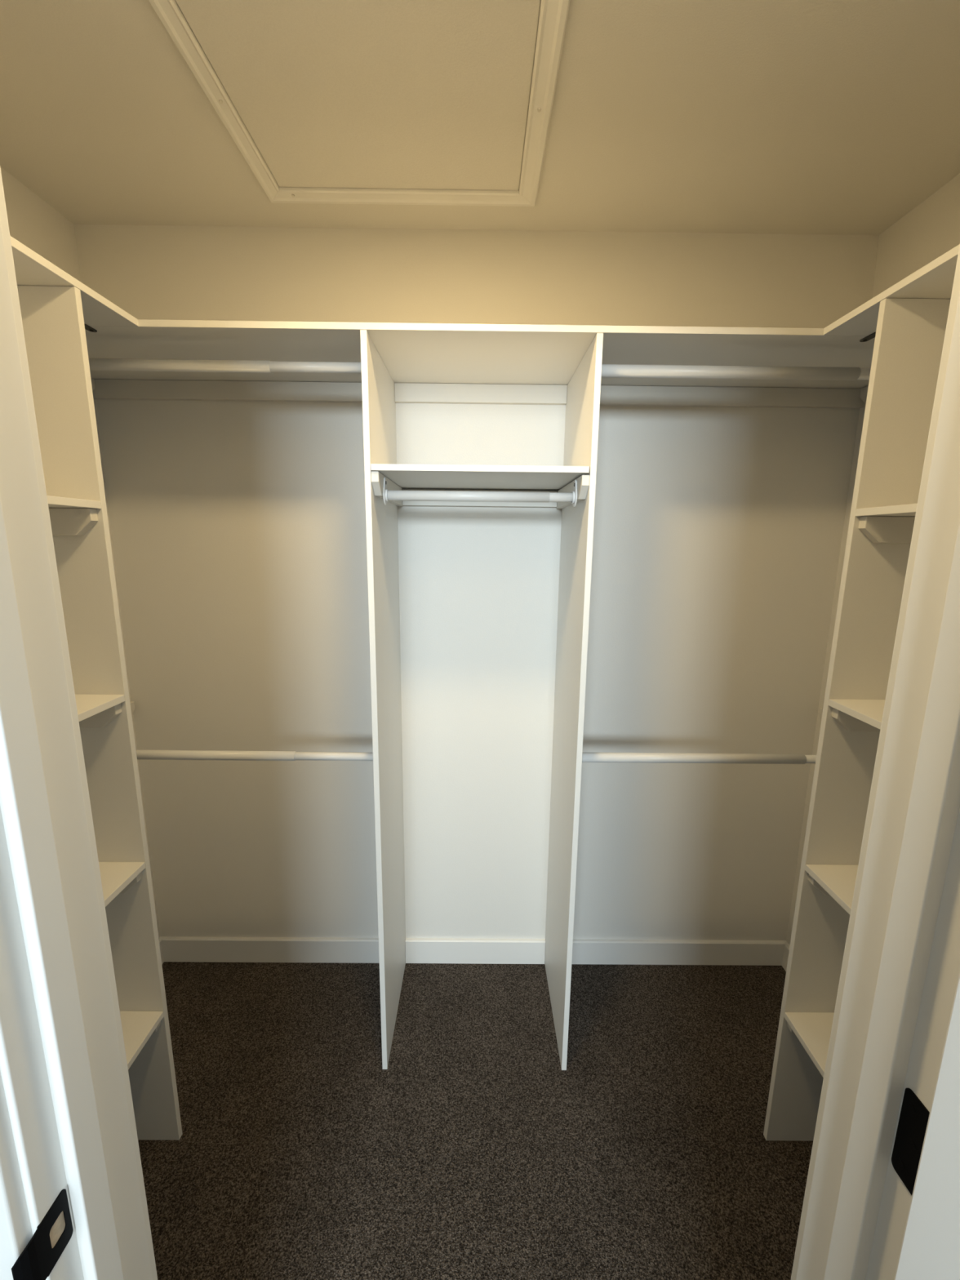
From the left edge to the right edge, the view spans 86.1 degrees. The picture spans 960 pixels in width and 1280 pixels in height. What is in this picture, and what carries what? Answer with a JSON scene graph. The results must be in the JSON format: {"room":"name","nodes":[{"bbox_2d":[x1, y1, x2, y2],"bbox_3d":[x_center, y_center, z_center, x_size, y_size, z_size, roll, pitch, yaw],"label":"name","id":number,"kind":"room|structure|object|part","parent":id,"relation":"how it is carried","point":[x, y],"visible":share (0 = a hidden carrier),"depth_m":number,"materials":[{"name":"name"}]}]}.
{"room":"walk-in closet","nodes":[
{"label":"walk-in closet","id":0,"kind":"room"},
{"bbox_2d":[0,165,159,937],"bbox_3d":[-1.229,0.114,1.107,0.100,2.440,1.219,1,11,0],"label":"wall","id":1,"kind":"structure","parent":0,"point":[33,222],"depth_m":1.39,"materials":[{"name":"paint"}]},
{"bbox_2d":[90,377,95,391],"bbox_3d":[-1.163,-0.704,1.268,0.018,0.053,0.562,1,11,0],"label":"cleat","id":2,"kind":"object","parent":1,"relation":"attached to","point":[92,380],"visible":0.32,"depth_m":1.54,"materials":[{"name":"white paint"}]},
{"bbox_2d":[88,358,361,373],"bbox_3d":[-0.713,-0.677,1.248,0.882,0.068,0.047,1,11,0],"label":"closet rod","id":3,"kind":"object","parent":2,"relation":"attached to","point":[95,364],"visible":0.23,"depth_m":1.24,"materials":[{"name":"white metal"}]},
{"bbox_2d":[129,701,134,715],"bbox_3d":[-1.174,0.286,1.458,0.018,0.053,0.568,1,11,0],"label":"cleat","id":4,"kind":"object","parent":1,"relation":"attached to","point":[132,704],"visible":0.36,"depth_m":1.72,"materials":[{"name":"white paint"}]},
{"bbox_2d":[136,750,373,760],"bbox_3d":[-0.724,0.313,1.435,0.882,0.068,0.047,1,11,0],"label":"closet rod","id":5,"kind":"object","parent":4,"relation":"attached to","point":[141,754],"visible":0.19,"depth_m":1.43,"materials":[{"name":"white metal"}]},
{"bbox_2d":[159,939,164,964],"bbox_3d":[-1.185,1.208,1.632,0.014,0.097,0.567,1,11,0],"label":"baseboard","id":6,"kind":"structure","parent":1,"relation":"attached to","point":[160,940],"depth_m":1.90,"materials":[{"name":"white wood"}]},
{"bbox_2d":[137,961,813,1279],"bbox_3d":[-0.064,1.656,-0.282,4.700,0.050,4.531,1,11,0],"label":"floor","id":7,"kind":"structure","parent":0,"point":[474,1155],"depth_m":1.38,"materials":[{"name":"carpet"}]},
{"bbox_2d":[17,285,182,1140],"bbox_3d":[-0.821,0.378,0.863,0.719,2.021,0.639,1,11,0],"label":"tower","id":8,"kind":"object","parent":7,"relation":"on","point":[52,317],"visible":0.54,"depth_m":1.11,"materials":[{"name":"white laminate"}]},
{"bbox_2d":[9,235,137,326],"bbox_3d":[-0.969,-0.640,0.757,0.402,0.015,0.810,1,11,0],"label":"shelf","id":9,"kind":"object","parent":8,"relation":"on","point":[31,268],"visible":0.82,"depth_m":0.97,"materials":[{"name":"white laminate"}]},
{"bbox_2d":[84,323,97,332],"bbox_3d":[-0.889,-0.704,1.148,0.018,0.004,0.080,1,11,0],"label":"plate","id":10,"kind":"object","parent":9,"relation":"attached to","point":[87,327],"visible":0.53,"depth_m":1.17,"materials":[{"name":"grey metal"}]},
{"bbox_3d":[-0.973,-0.221,0.749,0.402,0.015,0.608,1,11,0],"label":"shelf","id":11,"kind":"part","parent":8,"relation":"part of","materials":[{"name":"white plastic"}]},
{"bbox_3d":[-0.977,0.181,0.826,0.402,0.015,0.608,1,11,0],"label":"shelf","id":12,"kind":"part","parent":8,"relation":"part of","materials":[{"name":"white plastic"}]},
{"bbox_3d":[-0.982,0.580,0.901,0.402,0.015,0.608,1,11,0],"label":"shelf","id":13,"kind":"part","parent":8,"relation":"part of","materials":[{"name":"white plastic"}]},
{"bbox_3d":[-0.986,0.983,0.977,0.402,0.015,0.608,1,11,0],"label":"shelf","id":14,"kind":"part","parent":8,"relation":"part of","materials":[{"name":"white plastic"}]},
{"bbox_2d":[360,329,603,1070],"bbox_3d":[-0.007,0.256,1.551,0.551,2.021,0.408,1,11,0],"label":"closet shelving unit","id":15,"kind":"object","parent":7,"relation":"on","point":[584,388],"visible":0.94,"depth_m":1.45,"materials":[{"name":"white laminate"}]},
{"bbox_3d":[-0.275,0.254,1.550,0.015,2.021,0.408,1,11,0],"label":"panel","id":16,"kind":"part","parent":15,"relation":"part of","materials":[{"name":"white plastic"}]},
{"bbox_2d":[84,319,875,388],"bbox_3d":[-0.002,-0.744,1.362,2.342,0.015,0.408,1,11,0],"label":"shelf","id":17,"kind":"object","parent":15,"relation":"on","point":[411,353],"visible":0.55,"depth_m":1.27,"materials":[{"name":"white laminate"}]},
{"bbox_2d":[382,477,577,506],"bbox_3d":[0.001,-0.375,1.305,0.485,0.068,0.047,1,11,0],"label":"closet rod","id":18,"kind":"object","parent":15,"relation":"attached to","point":[405,495],"visible":1,"depth_m":1.30,"materials":[{"name":"white metal"}]},
{"bbox_2d":[370,463,589,489],"bbox_3d":[0.000,-0.445,1.419,0.518,0.015,0.408,1,11,0],"label":"shelf","id":19,"kind":"object","parent":15,"relation":"attached to","point":[399,477],"depth_m":1.30,"materials":[{"name":"white wood"}]},
{"bbox_3d":[0.261,0.259,1.553,0.015,2.021,0.408,1,11,0],"label":"panel","id":20,"kind":"part","parent":15,"relation":"part of","materials":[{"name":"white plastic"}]},
{"bbox_2d":[763,297,951,1141],"bbox_3d":[0.808,0.393,0.874,0.707,2.021,0.643,1,11,0],"label":"tower","id":21,"kind":"object","parent":7,"relation":"on","point":[909,336],"visible":0.52,"depth_m":1.12,"materials":[{"name":"white laminate"}]},
{"bbox_3d":[0.960,0.998,0.989,0.391,0.015,0.612,1,11,0],"label":"shelf","id":22,"kind":"part","parent":21,"relation":"part of","materials":[{"name":"white plastic"}]},
{"bbox_3d":[0.964,0.595,0.913,0.391,0.015,0.612,1,11,0],"label":"shelf","id":23,"kind":"part","parent":21,"relation":"part of","materials":[{"name":"white plastic"}]},
{"bbox_3d":[0.968,0.197,0.838,0.391,0.015,0.612,1,11,0],"label":"shelf","id":24,"kind":"part","parent":21,"relation":"part of","materials":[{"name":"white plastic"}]},
{"bbox_3d":[0.972,-0.204,0.762,0.391,0.015,0.612,1,11,0],"label":"shelf","id":25,"kind":"part","parent":21,"relation":"part of","materials":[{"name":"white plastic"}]},
{"bbox_2d":[823,244,959,335],"bbox_3d":[0.976,-0.622,0.768,0.391,0.015,0.810,1,11,0],"label":"shelf","id":26,"kind":"object","parent":21,"relation":"on","point":[935,280],"visible":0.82,"depth_m":0.97,"materials":[{"name":"white laminate"}]},
{"bbox_2d":[859,331,875,342],"bbox_3d":[0.889,-0.687,1.158,0.018,0.004,0.080,1,11,0],"label":"plate","id":27,"kind":"object","parent":26,"relation":"attached to","point":[872,335],"visible":0.55,"depth_m":1.17,"materials":[{"name":"grey metal"}]},
{"bbox_2d":[74,224,879,960],"bbox_3d":[-0.011,0.003,1.762,2.542,2.440,0.100,1,11,0],"label":"wall","id":28,"kind":"structure","parent":0,"point":[238,531],"depth_m":1.69,"materials":[{"name":"paint"}]},
{"bbox_2d":[92,378,362,402],"bbox_3d":[-0.723,-0.754,1.556,0.900,0.053,0.018,1,11,0],"label":"cleat","id":29,"kind":"object","parent":28,"relation":"attached to","point":[122,389],"visible":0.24,"depth_m":1.55,"materials":[{"name":"white paint"}]},
{"bbox_2d":[159,936,787,965],"bbox_3d":[-0.023,1.165,1.924,2.341,0.097,0.014,1,11,0],"label":"baseboard","id":30,"kind":"structure","parent":28,"relation":"attached to","point":[175,948],"depth_m":1.92,"materials":[{"name":"white wood"}]},
{"bbox_2d":[394,382,567,404],"bbox_3d":[0.003,-0.747,1.560,0.521,0.053,0.018,1,11,0],"label":"cleat","id":31,"kind":"object","parent":28,"relation":"attached to","point":[404,393],"visible":1,"depth_m":1.55,"materials":[{"name":"white paint"}]},
{"bbox_2d":[600,385,864,408],"bbox_3d":[0.723,-0.740,1.564,0.889,0.053,0.018,1,11,0],"label":"cleat","id":32,"kind":"object","parent":28,"relation":"attached to","point":[611,395],"visible":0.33,"depth_m":1.56,"materials":[{"name":"white paint"}]},
{"bbox_2d":[0,0,959,235],"bbox_3d":[0.005,-1.087,0.826,2.542,0.050,1.334,1,11,0],"label":"ceiling","id":33,"kind":"structure","parent":0,"point":[774,117],"depth_m":1.10,"materials":[{"name":"paint"}]},
{"bbox_2d":[148,0,570,206],"bbox_3d":[-0.201,-1.100,1.060,0.698,0.016,0.603,1,11,0],"label":"attic hatch","id":34,"kind":"object","parent":33,"relation":"attached to","point":[388,102],"visible":1,"depth_m":1.02,"materials":[{"name":"paint"}]},
{"bbox_3d":[-0.531,-1.103,1.058,0.038,0.016,0.602,1,11,0],"label":"frame moulding","id":35,"kind":"part","parent":34,"relation":"part of","materials":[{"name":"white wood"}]},
{"bbox_3d":[-0.202,-1.152,1.335,0.697,0.016,0.042,1,11,0],"label":"frame moulding","id":36,"kind":"part","parent":34,"relation":"part of","materials":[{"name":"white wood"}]},
{"bbox_3d":[0.124,-1.097,1.062,0.047,0.016,0.602,1,11,0],"label":"frame moulding","id":37,"kind":"part","parent":34,"relation":"part of","materials":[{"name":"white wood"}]},
{"bbox_2d":[786,173,959,945],"bbox_3d":[1.206,0.137,1.121,0.114,2.440,1.219,1,11,0],"label":"wall","id":38,"kind":"structure","parent":0,"point":[931,228],"depth_m":1.42,"materials":[{"name":"paint"}]},
{"bbox_2d":[782,943,790,971],"bbox_3d":[1.142,1.229,1.647,0.014,0.097,0.563,1,11,0],"label":"baseboard","id":39,"kind":"structure","parent":38,"relation":"attached to","point":[786,949],"depth_m":1.91,"materials":[{"name":"white wood"}]},
{"bbox_2d":[818,707,822,719],"bbox_3d":[1.150,0.304,1.464,0.018,0.053,0.546,1,11,0],"label":"cleat","id":40,"kind":"object","parent":38,"relation":"attached to","point":[820,711],"visible":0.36,"depth_m":1.72,"materials":[{"name":"white paint"}]},
{"bbox_2d":[582,752,816,764],"bbox_3d":[0.705,0.323,1.443,0.872,0.068,0.047,1,11,0],"label":"closet rod","id":41,"kind":"object","parent":40,"relation":"attached to","point":[650,757],"visible":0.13,"depth_m":1.43,"materials":[{"name":"white metal"}]},
{"bbox_2d":[859,385,868,404],"bbox_3d":[1.160,-0.682,1.284,0.018,0.053,0.558,1,11,0],"label":"cleat","id":42,"kind":"object","parent":38,"relation":"attached to","point":[864,391],"visible":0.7,"depth_m":1.54,"materials":[{"name":"white paint"}]},
{"bbox_2d":[601,364,871,380],"bbox_3d":[0.715,-0.664,1.256,0.872,0.068,0.047,1,11,0],"label":"closet rod","id":43,"kind":"object","parent":42,"relation":"attached to","point":[608,371],"visible":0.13,"depth_m":1.25,"materials":[{"name":"white metal"}]},
{"bbox_3d":[-0.055,0.249,0.458,4.700,2.440,0.115,1,11,0],"label":"wall","id":44,"kind":"structure","parent":0,"visible":0},
{"bbox_2d":[0,1071,32,1279],"bbox_3d":[-0.422,0.417,0.424,0.064,2.115,0.019,1,11,0],"label":"trim","id":45,"kind":"structure","parent":44,"relation":"attached to","point":[15,1229],"depth_m":0.43,"materials":[{"name":"white wood"}]},
{"bbox_2d":[11,1189,73,1279],"bbox_3d":[-0.386,0.539,0.457,0.007,0.057,0.050,2,11,8],"label":"strike plate","id":46,"kind":"object","parent":44,"relation":"attached to","point":[52,1235],"visible":1,"depth_m":0.46,"materials":[{"name":"black metal"}]},
{"bbox_3d":[-0.385,0.537,0.467,0.002,0.057,0.029,1,11,0],"label":"plate","id":47,"kind":"part","parent":46,"relation":"part of","materials":[{"name":"black metal"}]},
{"bbox_2d":[0,495,124,1279],"bbox_3d":[-0.380,0.442,0.483,0.014,2.045,0.032,1,11,0],"label":"trim","id":48,"kind":"structure","parent":44,"relation":"attached to","point":[24,806],"depth_m":0.44,"materials":[{"name":"white wood"}]},
{"bbox_2d":[0,167,157,1279],"bbox_3d":[-0.394,0.431,0.491,0.018,2.063,0.115,1,11,0],"label":"trim","id":49,"kind":"structure","parent":44,"relation":"attached to","point":[23,1066],"depth_m":0.45,"materials":[{"name":"white wood"}]},
{"bbox_2d":[791,244,959,1279],"bbox_3d":[0.390,0.439,0.496,0.018,2.063,0.115,1,11,0],"label":"trim","id":50,"kind":"structure","parent":44,"relation":"attached to","point":[940,518],"depth_m":0.47,"materials":[{"name":"white wood"}]},
{"bbox_2d":[823,520,959,1279],"bbox_3d":[0.376,0.449,0.488,0.016,2.045,0.032,1,11,0],"label":"trim","id":51,"kind":"structure","parent":44,"relation":"attached to","point":[934,804],"depth_m":0.45,"materials":[{"name":"white wood"}]},
{"bbox_2d":[891,972,959,1279],"bbox_3d":[0.433,0.526,0.075,0.051,2.024,0.809,-1,11,-10],"label":"door","id":52,"kind":"structure","parent":44,"relation":"in","point":[930,1250],"depth_m":0.39,"materials":[{"name":"white wood"}]},
{"bbox_3d":[0.383,0.442,0.445,0.011,0.095,0.045,-3,11,-16],"label":"door hinge","id":53,"kind":"part","parent":52,"relation":"part of","materials":[{"name":"black metal"}]}
]}

